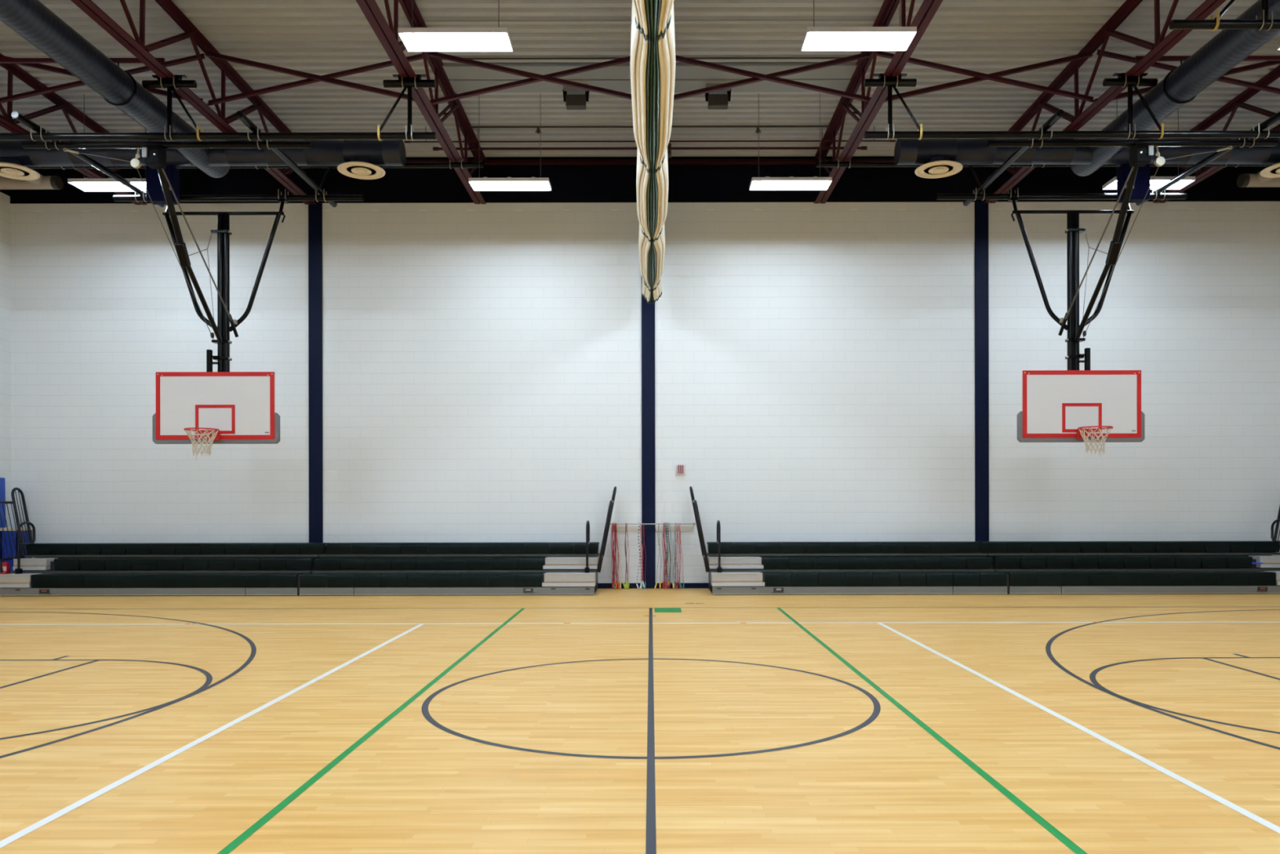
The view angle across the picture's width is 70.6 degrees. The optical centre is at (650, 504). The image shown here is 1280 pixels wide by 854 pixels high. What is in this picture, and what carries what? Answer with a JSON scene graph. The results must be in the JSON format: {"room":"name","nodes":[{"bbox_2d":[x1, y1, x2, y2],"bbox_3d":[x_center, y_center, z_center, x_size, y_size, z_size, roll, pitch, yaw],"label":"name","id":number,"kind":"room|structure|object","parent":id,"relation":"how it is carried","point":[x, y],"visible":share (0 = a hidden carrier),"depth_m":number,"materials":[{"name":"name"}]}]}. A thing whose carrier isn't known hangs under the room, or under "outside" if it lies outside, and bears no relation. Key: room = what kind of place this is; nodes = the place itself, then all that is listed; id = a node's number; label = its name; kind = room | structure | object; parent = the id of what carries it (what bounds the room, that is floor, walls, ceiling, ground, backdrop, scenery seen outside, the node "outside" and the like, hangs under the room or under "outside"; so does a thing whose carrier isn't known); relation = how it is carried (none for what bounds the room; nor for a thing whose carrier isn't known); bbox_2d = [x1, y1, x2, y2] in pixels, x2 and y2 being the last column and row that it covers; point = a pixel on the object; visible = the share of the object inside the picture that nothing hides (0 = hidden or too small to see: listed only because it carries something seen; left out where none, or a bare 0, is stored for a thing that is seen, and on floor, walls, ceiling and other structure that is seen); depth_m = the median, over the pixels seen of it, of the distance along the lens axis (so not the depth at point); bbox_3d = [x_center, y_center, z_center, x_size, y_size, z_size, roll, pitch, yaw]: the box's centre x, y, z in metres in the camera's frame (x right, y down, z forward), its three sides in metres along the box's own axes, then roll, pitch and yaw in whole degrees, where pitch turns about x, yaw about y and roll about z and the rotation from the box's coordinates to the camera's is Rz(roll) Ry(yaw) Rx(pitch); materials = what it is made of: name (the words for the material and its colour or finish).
{"room":"sports hall","nodes":[
{"label":"sports hall","id":0,"kind":"room"},
{"bbox_2d":[0,191,11,527],"bbox_3d":[-12.164,-2.103,7.270,0.200,7.408,19.540,0,0,0],"label":"wall","id":1,"kind":"structure","parent":0,"point":[5,205],"depth_m":16.89,"materials":[{"name":"white paint"}]},
{"bbox_2d":[0,189,9,195],"bbox_3d":[-12.172,-6.442,7.260,0.200,1.270,19.520,0,0,0],"label":"beam","id":2,"kind":"structure","parent":1,"relation":"attached to","point":[6,192],"depth_m":16.92,"materials":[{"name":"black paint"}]},
{"bbox_2d":[0,0,405,180],"bbox_3d":[-9.179,-5.394,7.196,8.002,0.547,15.722,0,0,11],"label":"air duct","id":3,"kind":"object","parent":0,"point":[32,20],"visible":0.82,"depth_m":13.78,"materials":[{"name":"black metal"}]},
{"bbox_2d":[0,161,39,180],"bbox_3d":[-9.840,-5.158,13.930,0.710,0.077,0.710,0,0,0],"label":"diffuser","id":4,"kind":"object","parent":3,"relation":"attached to","point":[12,170],"depth_m":13.95,"materials":[{"name":"beige metal"}]},
{"bbox_2d":[337,161,385,179],"bbox_3d":[-4.460,-5.168,13.930,0.710,0.077,0.710,0,0,0],"label":"diffuser","id":5,"kind":"object","parent":3,"relation":"attached to","point":[357,170],"depth_m":13.92,"materials":[{"name":"beige metal"}]},
{"bbox_2d":[0,588,1279,853],"bbox_3d":[0.003,1.637,7.370,24.520,0.122,19.740,0,0,0],"label":"floor","id":6,"kind":"structure","parent":0,"point":[609,721],"depth_m":6.44,"materials":[{"name":"brown wood"}]},
{"bbox_2d":[0,477,5,556],"bbox_3d":[-11.999,0.551,16.390,0.090,2.100,0.780,0,0,0],"label":"mat","id":7,"kind":"object","parent":6,"relation":"on","point":[2,495],"visible":0.45,"depth_m":16.70,"materials":[{"name":"blue plastic"}]},
{"bbox_2d":[0,562,9,574],"bbox_3d":[-11.543,1.315,16.148,0.120,0.570,0.105,0,0,0],"label":"carton","id":8,"kind":"object","parent":6,"relation":"on","point":[6,566],"visible":0.4,"depth_m":16.10,"materials":[{"name":"red cardboard"}]},
{"bbox_2d":[0,527,32,573],"bbox_3d":[-11.791,1.013,16.795,0.335,1.175,0.420,0,0,0],"label":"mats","id":9,"kind":"object","parent":6,"relation":"on","point":[11,561],"visible":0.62,"depth_m":16.60,"materials":[{"name":"blue plastic"}]},
{"bbox_2d":[0,486,616,595],"bbox_3d":[-6.184,0.630,16.359,11.114,1.919,1.282,0,0,0],"label":"bleachers","id":10,"kind":"object","parent":6,"relation":"on","point":[375,568],"visible":1,"depth_m":16.13,"materials":[{"name":"green plastic"}]},
{"bbox_2d":[15,568,22,573],"bbox_3d":[-11.178,1.175,15.980,0.080,0.092,0.080,0,0,0],"label":"socket","id":11,"kind":"object","parent":10,"relation":"attached to","point":[18,571],"depth_m":15.95,"materials":[{"name":"black plastic"}]},
{"bbox_2d":[584,567,589,573],"bbox_3d":[-1.123,1.156,15.980,0.080,0.092,0.080,0,0,0],"label":"socket","id":12,"kind":"object","parent":10,"relation":"attached to","point":[586,569],"depth_m":15.94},
{"bbox_2d":[689,486,1279,595],"bbox_3d":[6.276,0.607,16.359,11.114,1.919,1.282,0,0,0],"label":"bleachers","id":13,"kind":"object","parent":6,"relation":"on","point":[805,567],"visible":1,"depth_m":16.13,"materials":[{"name":"green plastic"}]},
{"bbox_2d":[716,567,721,572],"bbox_3d":[1.217,1.152,15.980,0.080,0.092,0.080,0,0,0],"label":"socket","id":14,"kind":"object","parent":13,"relation":"attached to","point":[718,569],"depth_m":15.94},
{"bbox_2d":[0,0,1279,156],"bbox_3d":[-0.013,-6.882,7.462,24.520,0.736,19.924,0,0,0],"label":"ceiling","id":15,"kind":"structure","parent":0,"point":[321,37],"depth_m":13.37,"materials":[{"name":"paint"}]},
{"bbox_2d":[0,173,63,189],"bbox_3d":[-11.362,-6.108,15.509,1.380,0.834,1.818,0,0,0],"label":"duct","id":16,"kind":"object","parent":15,"relation":"hanging from","point":[44,182],"visible":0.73,"depth_m":16.21,"materials":[{"name":"brown metal"}]},
{"bbox_2d":[0,53,146,204],"bbox_3d":[-9.582,-6.282,7.360,0.212,1.280,19.282,0,0,0],"label":"roof truss","id":17,"kind":"object","parent":15,"relation":"attached to","point":[6,122],"visible":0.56,"depth_m":14.26,"materials":[{"name":"red metal"}]},
{"bbox_2d":[0,57,164,66],"bbox_3d":[-9.206,-5.742,11.780,5.730,0.140,0.040,0,0,0],"label":"bar","id":18,"kind":"object","parent":17,"relation":"attached to","point":[2,60],"visible":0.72,"depth_m":11.76,"materials":[{"name":"red metal"}]},
{"bbox_2d":[0,53,204,103],"bbox_3d":[-7.987,-6.113,12.942,3.146,0.757,0.124,0,0,0],"label":"brace","id":19,"kind":"object","parent":17,"relation":"attached to","point":[193,58],"visible":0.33,"depth_m":12.96,"materials":[{"name":"red metal"}]},
{"bbox_2d":[71,0,316,204],"bbox_3d":[-6.392,-6.288,7.360,0.212,1.280,19.282,0,0,0],"label":"roof truss","id":20,"kind":"object","parent":15,"relation":"attached to","point":[137,47],"visible":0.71,"depth_m":12.51,"materials":[{"name":"red metal"}]},
{"bbox_2d":[0,72,484,207],"bbox_3d":[-7.330,-5.269,13.290,9.160,0.875,3.500,0,0,0],"label":"frame","id":21,"kind":"object","parent":20,"relation":"hanging from","point":[171,83],"visible":0.92,"depth_m":12.05,"materials":[{"name":"metal"}]},
{"bbox_2d":[62,145,288,460],"bbox_3d":[-6.963,-3.130,13.397,2.006,4.927,2.611,0,0,12],"label":"basketball hoop","id":22,"kind":"object","parent":21,"relation":"hanging from","point":[224,406],"visible":1,"depth_m":14.05,"materials":[{"name":"metal"}]},
{"bbox_2d":[204,51,426,106],"bbox_3d":[-4.797,-6.119,12.942,3.146,0.757,0.124,0,0,0],"label":"brace","id":23,"kind":"object","parent":20,"relation":"attached to","point":[331,77],"visible":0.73,"depth_m":12.94,"materials":[{"name":"red metal"}]},
{"bbox_2d":[355,0,486,204],"bbox_3d":[-3.202,-6.294,7.360,0.212,1.280,19.282,0,0,0],"label":"roof truss","id":24,"kind":"object","parent":15,"relation":"attached to","point":[387,34],"visible":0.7,"depth_m":13.14,"materials":[{"name":"red metal"}]},
{"bbox_2d":[428,51,631,104],"bbox_3d":[-1.607,-6.125,12.942,3.146,0.757,0.124,0,0,0],"label":"brace","id":25,"kind":"object","parent":24,"relation":"attached to","point":[535,77],"visible":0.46,"depth_m":12.94,"materials":[{"name":"red metal"}]},
{"bbox_2d":[397,0,512,51],"bbox_3d":[-2.211,-5.970,10.290,1.220,1.408,0.420,0,0,0],"label":"ceiling light","id":26,"kind":"object","parent":15,"relation":"hanging from","point":[415,39],"visible":1,"depth_m":10.32,"materials":[{"name":"white plastic"}]},
{"bbox_2d":[468,115,551,191],"bbox_3d":[-2.241,-5.839,14.450,1.260,1.487,0.420,0,0,0],"label":"ceiling light","id":27,"kind":"object","parent":15,"relation":"hanging from","point":[485,184],"visible":0.96,"depth_m":14.48,"materials":[{"name":"white plastic"}]},
{"bbox_2d":[439,57,843,59],"bbox_3d":[-0.013,-6.579,13.320,6.200,0.028,0.028,0,0,0],"label":"conduit","id":28,"kind":"object","parent":15,"relation":"attached to","point":[577,58],"visible":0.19,"depth_m":13.31,"materials":[{"name":"brown metal"}]},
{"bbox_2d":[423,19,875,22],"bbox_3d":[-0.013,-6.615,12.350,6.200,0.012,0.012,0,0,0],"label":"conduit","id":29,"kind":"object","parent":15,"relation":"attached to","point":[790,20],"visible":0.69,"depth_m":12.35,"materials":[{"name":"brown metal"}]},
{"bbox_2d":[405,159,893,164],"bbox_3d":[-0.012,-6.450,16.960,24.120,0.100,0.120,0,0,0],"label":"beam","id":30,"kind":"structure","parent":15,"relation":"attached to","point":[506,162],"depth_m":17.00,"materials":[{"name":"black metal"}]},
{"bbox_2d":[432,128,866,151],"bbox_3d":[-0.012,-6.370,15.750,7.560,0.378,0.062,0,0,0],"label":"pipe","id":31,"kind":"object","parent":15,"relation":"hanging from","point":[862,148],"visible":0.93,"depth_m":15.73,"materials":[{"name":"black metal"}]},
{"bbox_2d":[470,125,829,128],"bbox_3d":[-0.012,-6.533,15.620,6.200,0.032,0.032,0,0,0],"label":"conduit","id":32,"kind":"object","parent":15,"relation":"attached to","point":[506,126],"visible":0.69,"depth_m":15.61,"materials":[{"name":"brown metal"}]},
{"bbox_2d":[534,127,540,133],"bbox_3d":[-1.942,-6.471,15.620,0.112,0.107,0.057,0,0,0],"label":"sprinkler","id":33,"kind":"object","parent":32,"relation":"hanging from","point":[538,131],"visible":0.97,"depth_m":15.60,"materials":[{"name":"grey metal"}]},
{"bbox_2d":[442,62,857,92],"bbox_3d":[-0.013,-6.579,13.940,6.200,0.049,0.840,0,0,0],"label":"roof truss","id":34,"kind":"object","parent":15,"relation":"attached to","point":[464,77],"visible":0.68,"depth_m":13.86,"materials":[{"name":"brown metal"}]},
{"bbox_2d":[562,83,589,109],"bbox_3d":[-1.172,-6.395,14.200,0.420,0.315,0.280,0,0,0],"label":"box","id":35,"kind":"object","parent":34,"relation":"hanging from","point":[575,98],"visible":0.94,"depth_m":14.13,"materials":[{"name":"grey metal"}]},
{"bbox_2d":[704,83,731,109],"bbox_3d":[1.058,-6.399,14.200,0.420,0.315,0.280,0,0,0],"label":"box","id":36,"kind":"object","parent":34,"relation":"hanging from","point":[717,100],"visible":0.91,"depth_m":14.12,"materials":[{"name":"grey metal"}]},
{"bbox_2d":[404,125,895,142],"bbox_3d":[-0.012,-6.417,15.640,8.500,0.288,0.036,0,0,0],"label":"pipe","id":37,"kind":"object","parent":15,"relation":"hanging from","point":[873,140],"visible":0.84,"depth_m":15.63,"materials":[{"name":"black metal"}]},
{"bbox_2d":[673,52,871,102],"bbox_3d":[1.583,-6.131,12.942,3.146,0.757,0.124,0,0,0],"label":"brace","id":38,"kind":"object","parent":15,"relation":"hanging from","point":[755,77],"visible":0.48,"depth_m":12.94,"materials":[{"name":"red metal"}]},
{"bbox_2d":[749,93,831,190],"bbox_3d":[2.229,-5.848,14.450,1.260,1.487,0.420,0,0,0],"label":"ceiling light","id":39,"kind":"object","parent":15,"relation":"hanging from","point":[767,183],"visible":1,"depth_m":14.47,"materials":[{"name":"white plastic"}]},
{"bbox_2d":[800,0,916,50],"bbox_3d":[2.359,-5.979,10.290,1.220,1.408,0.420,0,0,0],"label":"ceiling light","id":40,"kind":"object","parent":15,"relation":"hanging from","point":[815,38],"visible":1,"depth_m":10.32,"materials":[{"name":"white plastic"}]},
{"bbox_2d":[813,0,942,203],"bbox_3d":[3.178,-6.306,7.360,0.212,1.280,19.282,0,0,0],"label":"roof truss","id":41,"kind":"object","parent":15,"relation":"attached to","point":[927,10],"visible":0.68,"depth_m":13.29,"materials":[{"name":"red metal"}]},
{"bbox_2d":[876,50,1095,102],"bbox_3d":[4.773,-6.137,12.942,3.146,0.757,0.124,0,0,0],"label":"brace","id":42,"kind":"object","parent":41,"relation":"attached to","point":[997,76],"visible":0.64,"depth_m":12.94,"materials":[{"name":"red metal"}]},
{"bbox_2d":[983,0,1226,203],"bbox_3d":[6.368,-6.312,7.360,0.212,1.280,19.282,0,0,0],"label":"roof truss","id":43,"kind":"object","parent":15,"relation":"attached to","point":[1162,45],"visible":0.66,"depth_m":12.66,"materials":[{"name":"red metal"}]},
{"bbox_2d":[815,71,1279,205],"bbox_3d":[7.310,-5.296,13.290,9.160,0.875,3.500,0,0,0],"label":"frame","id":44,"kind":"object","parent":43,"relation":"hanging from","point":[1242,137],"visible":0.92,"depth_m":12.25,"materials":[{"name":"metal"}]},
{"bbox_2d":[1008,143,1232,457],"bbox_3d":[6.891,-3.168,13.397,2.006,4.904,2.611,0,0,-12],"label":"basketball hoop","id":45,"kind":"object","parent":44,"relation":"hanging from","point":[1072,405],"visible":0.99,"depth_m":14.05,"materials":[{"name":"metal"}]},
{"bbox_2d":[1094,49,1279,101],"bbox_3d":[7.963,-6.144,12.942,3.146,0.757,0.124,0,0,0],"label":"brace","id":46,"kind":"object","parent":43,"relation":"attached to","point":[1107,54],"visible":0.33,"depth_m":12.94,"materials":[{"name":"red metal"}]},
{"bbox_2d":[1152,64,1279,203],"bbox_3d":[9.558,-6.318,7.360,0.212,1.280,19.282,0,0,0],"label":"roof truss","id":47,"kind":"object","parent":15,"relation":"attached to","point":[1204,172],"visible":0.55,"depth_m":14.89,"materials":[{"name":"red metal"}]},
{"bbox_2d":[1168,0,1279,31],"bbox_3d":[8.505,-5.309,9.400,6.170,0.735,0.122,0,0,0],"label":"ceiling pipe","id":48,"kind":"object","parent":47,"relation":"hanging from","point":[1264,23],"visible":1,"depth_m":9.36,"materials":[{"name":"metal"}]},
{"bbox_2d":[1236,171,1279,186],"bbox_3d":[11.338,-6.151,15.509,1.380,0.834,1.818,0,0,0],"label":"duct","id":49,"kind":"object","parent":15,"relation":"hanging from","point":[1244,180],"visible":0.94,"depth_m":16.21,"materials":[{"name":"brown metal"}]},
{"bbox_3d":[-0.012,-6.300,7.360,0.212,1.280,19.282,0,0,0],"label":"roof truss","id":50,"kind":"object","parent":15,"relation":"attached to","visible":0},
{"bbox_2d":[666,142,671,158],"bbox_3d":[0.188,-6.350,16.200,0.360,0.200,0.200,0,0,0],"label":"junction box","id":51,"kind":"object","parent":50,"relation":"attached to","point":[669,144],"visible":0.36,"depth_m":16.10,"materials":[{"name":"brown metal"}]},
{"bbox_2d":[10,201,1279,582],"bbox_3d":[-0.004,-2.061,17.139,24.520,7.278,0.203,0,0,0],"label":"wall","id":52,"kind":"structure","parent":0,"point":[815,362],"depth_m":17.04,"materials":[{"name":"white paint"}]},
{"bbox_2d":[308,202,323,542],"bbox_3d":[-6.314,-2.049,17.025,0.254,7.278,0.030,0,0,0],"label":"pilaster","id":53,"kind":"object","parent":52,"relation":"attached to","point":[315,487],"visible":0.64,"depth_m":17.01,"materials":[{"name":"blue paint"}]},
{"bbox_2d":[9,155,1279,203],"bbox_3d":[-0.012,-6.160,17.130,24.520,0.920,0.220,0,0,0],"label":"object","id":54,"kind":"structure","parent":52,"relation":"attached to","point":[569,183],"depth_m":17.02,"materials":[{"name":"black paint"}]},
{"bbox_2d":[67,166,133,191],"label":"ceiling light","id":55,"kind":"object","parent":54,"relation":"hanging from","point":[98,184],"depth_m":14.50,"materials":[{"name":"white plastic"}]},
{"bbox_2d":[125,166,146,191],"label":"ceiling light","id":56,"kind":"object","parent":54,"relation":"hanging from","point":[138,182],"depth_m":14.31,"materials":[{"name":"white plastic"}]},
{"bbox_2d":[1102,176,1116,189],"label":"ceiling light","id":57,"kind":"object","parent":54,"relation":"hanging from","point":[1111,184],"depth_m":14.56,"materials":[{"name":"white plastic"}]},
{"bbox_2d":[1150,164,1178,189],"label":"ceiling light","id":58,"kind":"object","parent":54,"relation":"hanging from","point":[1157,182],"depth_m":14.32,"materials":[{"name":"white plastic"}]},
{"bbox_2d":[641,276,655,588],"bbox_3d":[-0.044,-2.061,17.025,0.254,7.278,0.030,0,0,0],"label":"pilaster","id":59,"kind":"object","parent":52,"relation":"attached to","point":[648,409],"visible":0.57,"depth_m":17.01,"materials":[{"name":"blue paint"}]},
{"bbox_2d":[609,522,695,531],"bbox_3d":[0.038,0.419,16.957,1.595,0.165,0.166,0,0,0],"label":"rack","id":60,"kind":"object","parent":52,"relation":"attached to","point":[622,528],"visible":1,"depth_m":17.02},
{"bbox_2d":[610,522,614,588],"bbox_3d":[-0.703,0.951,16.886,0.059,1.233,0.074,0,0,28],"label":"rope","id":61,"kind":"object","parent":60,"relation":"hanging from","point":[612,522],"visible":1,"depth_m":16.87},
{"bbox_2d":[611,523,614,588],"bbox_3d":[-0.690,0.954,16.882,0.062,1.232,0.079,0,0,-24],"label":"rope","id":62,"kind":"object","parent":60,"relation":"hanging from","point":[613,523],"visible":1,"depth_m":16.88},
{"bbox_2d":[611,522,617,588],"bbox_3d":[-0.669,0.951,16.896,0.133,1.232,0.067,0,0,0],"label":"rope","id":63,"kind":"object","parent":60,"relation":"hanging from","point":[615,522],"visible":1,"depth_m":16.88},
{"bbox_2d":[613,524,617,588],"bbox_3d":[-0.654,0.952,16.885,0.071,1.234,0.073,0,0,23],"label":"rope","id":64,"kind":"object","parent":60,"relation":"hanging from","point":[615,587],"visible":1,"depth_m":16.88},
{"bbox_2d":[616,522,619,588],"bbox_3d":[-0.614,0.953,16.882,0.086,1.226,0.069,0,0,19],"label":"rope","id":65,"kind":"object","parent":60,"relation":"hanging from","point":[618,581],"visible":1,"depth_m":16.88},
{"bbox_2d":[618,528,624,587],"bbox_3d":[-0.539,0.952,16.875,0.138,1.218,0.056,0,0,17],"label":"rope","id":66,"kind":"object","parent":60,"relation":"hanging from","point":[619,528],"visible":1,"depth_m":16.88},
{"bbox_2d":[624,522,627,588],"bbox_3d":[-0.459,0.951,16.882,0.052,1.233,0.095,0,0,0],"label":"rope","id":67,"kind":"object","parent":60,"relation":"hanging from","point":[625,584],"visible":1,"depth_m":16.87,"materials":[{"name":"fabric"}]},
{"bbox_2d":[626,524,629,588],"bbox_3d":[-0.433,0.953,16.881,0.055,1.225,0.075,0,0,29],"label":"rope","id":68,"kind":"object","parent":60,"relation":"hanging from","point":[628,585],"visible":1,"depth_m":16.88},
{"bbox_2d":[635,522,642,588],"bbox_3d":[-0.207,0.953,16.876,0.106,1.232,0.091,0,0,-39],"label":"rope","id":69,"kind":"object","parent":60,"relation":"hanging from","point":[639,522],"visible":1,"depth_m":16.88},
{"bbox_2d":[639,524,644,588],"bbox_3d":[-0.164,0.953,16.869,0.096,1.229,0.078,0,0,31],"label":"rope","id":70,"kind":"object","parent":60,"relation":"hanging from","point":[642,582],"visible":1,"depth_m":16.88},
{"bbox_2d":[641,522,645,588],"bbox_3d":[-0.137,0.953,16.877,0.084,1.228,0.068,0,0,-36],"label":"rope","id":71,"kind":"object","parent":60,"relation":"hanging from","point":[643,522],"visible":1,"depth_m":16.88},
{"bbox_2d":[654,525,661,588],"bbox_3d":[0.135,0.954,16.889,0.128,1.224,0.072,0,0,15],"label":"rope","id":72,"kind":"object","parent":60,"relation":"hanging from","point":[658,526],"visible":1,"depth_m":16.88,"materials":[{"name":"fabric"}]},
{"bbox_2d":[662,525,666,588],"bbox_3d":[0.253,0.949,16.881,0.058,1.228,0.097,0,0,-43],"label":"rope","id":73,"kind":"object","parent":60,"relation":"hanging from","point":[663,526],"visible":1,"depth_m":16.88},
{"bbox_2d":[662,522,668,588],"bbox_3d":[0.282,0.949,16.874,0.071,1.238,0.111,0,0,42],"label":"rope","id":74,"kind":"object","parent":60,"relation":"hanging from","point":[665,522],"visible":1,"depth_m":16.87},
{"bbox_2d":[663,522,667,588],"bbox_3d":[0.282,0.949,16.875,0.050,1.232,0.110,0,0,-39],"label":"rope","id":75,"kind":"object","parent":60,"relation":"hanging from","point":[664,522],"visible":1,"depth_m":16.88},
{"bbox_2d":[665,522,669,588],"bbox_3d":[0.300,0.950,16.887,0.078,1.230,0.064,0,0,-22],"label":"rope","id":76,"kind":"object","parent":60,"relation":"hanging from","point":[667,522],"visible":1,"depth_m":16.88,"materials":[{"name":"red fabric"}]},
{"bbox_2d":[667,522,671,588],"bbox_3d":[0.349,0.950,16.881,0.068,1.231,0.082,0,0,20],"label":"rope","id":77,"kind":"object","parent":60,"relation":"hanging from","point":[669,583],"visible":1,"depth_m":16.88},
{"bbox_2d":[667,524,676,588],"bbox_3d":[0.410,0.953,16.889,0.175,1.224,0.064,0,0,0],"label":"rope","id":78,"kind":"object","parent":60,"relation":"hanging from","point":[669,524],"visible":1,"depth_m":16.90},
{"bbox_2d":[671,522,675,588],"bbox_3d":[0.445,0.953,16.877,0.079,1.226,0.074,0,0,-24],"label":"rope","id":79,"kind":"object","parent":60,"relation":"hanging from","point":[675,522],"visible":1,"depth_m":16.88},
{"bbox_2d":[674,526,678,588],"bbox_3d":[0.472,0.952,16.879,0.097,1.228,0.064,0,0,-44],"label":"rope","id":80,"kind":"object","parent":60,"relation":"hanging from","point":[676,584],"visible":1,"depth_m":16.88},
{"bbox_2d":[676,522,680,588],"bbox_3d":[0.528,0.951,16.887,0.075,1.227,0.075,0,0,0],"label":"rope","id":81,"kind":"object","parent":60,"relation":"hanging from","point":[678,522],"visible":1,"depth_m":16.88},
{"bbox_2d":[679,529,684,588],"bbox_3d":[0.575,0.951,16.877,0.088,1.228,0.073,0,0,22],"label":"rope","id":82,"kind":"object","parent":60,"relation":"hanging from","point":[680,530],"visible":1,"depth_m":16.88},
{"bbox_2d":[597,582,708,588],"bbox_3d":[0.003,1.528,17.033,24.120,0.100,0.014,0,0,0],"label":"baseboard","id":83,"kind":"structure","parent":52,"relation":"attached to","point":[600,585],"depth_m":17.02,"materials":[{"name":"blue paint"}]},
{"bbox_2d":[675,463,685,474],"bbox_3d":[0.565,-0.668,16.994,0.196,0.196,0.093,0,0,0],"label":"fire alarm","id":84,"kind":"object","parent":52,"relation":"attached to","point":[680,468],"visible":1,"depth_m":16.98,"materials":[{"name":"red plastic"}]},
{"bbox_2d":[974,201,989,541],"bbox_3d":[6.241,-2.073,17.025,0.254,7.278,0.030,0,0,0],"label":"pilaster","id":85,"kind":"object","parent":52,"relation":"attached to","point":[981,463],"visible":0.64,"depth_m":17.01,"materials":[{"name":"blue paint"}]},
{"bbox_2d":[630,0,675,303],"bbox_3d":[0.019,-4.664,7.543,0.418,1.993,18.085,0,0,0],"label":"curtain","id":86,"kind":"object","parent":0,"point":[652,51],"visible":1,"depth_m":9.05,"materials":[{"name":"beige fabric"}]},
{"bbox_2d":[893,0,1279,178],"bbox_3d":[9.158,-5.429,7.196,8.002,0.547,15.722,0,0,-11],"label":"air duct","id":87,"kind":"object","parent":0,"point":[938,157],"visible":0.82,"depth_m":13.78,"materials":[{"name":"black metal"}]},
{"bbox_2d":[914,160,963,178],"bbox_3d":[4.440,-5.185,13.930,0.710,0.077,0.710,0,0,0],"label":"diffuser","id":88,"kind":"object","parent":87,"relation":"attached to","point":[935,168],"depth_m":13.93,"materials":[{"name":"beige metal"}]},
{"bbox_2d":[1259,162,1279,177],"bbox_3d":[9.820,-5.195,13.930,0.710,0.077,0.710,0,0,0],"label":"diffuser","id":89,"kind":"object","parent":87,"relation":"attached to","point":[1273,171],"depth_m":14.02,"materials":[{"name":"beige metal"}]},
{"bbox_3d":[12.156,-2.149,7.270,0.200,7.408,19.540,0,0,0],"label":"wall","id":90,"kind":"structure","parent":0,"visible":0},
{"bbox_2d":[1134,55,1279,64],"bbox_3d":[9.184,-5.777,11.780,5.730,0.140,0.040,0,0,0],"label":"bar","id":91,"kind":"object","parent":90,"relation":"attached to","point":[1164,58],"visible":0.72,"depth_m":11.76,"materials":[{"name":"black metal"}]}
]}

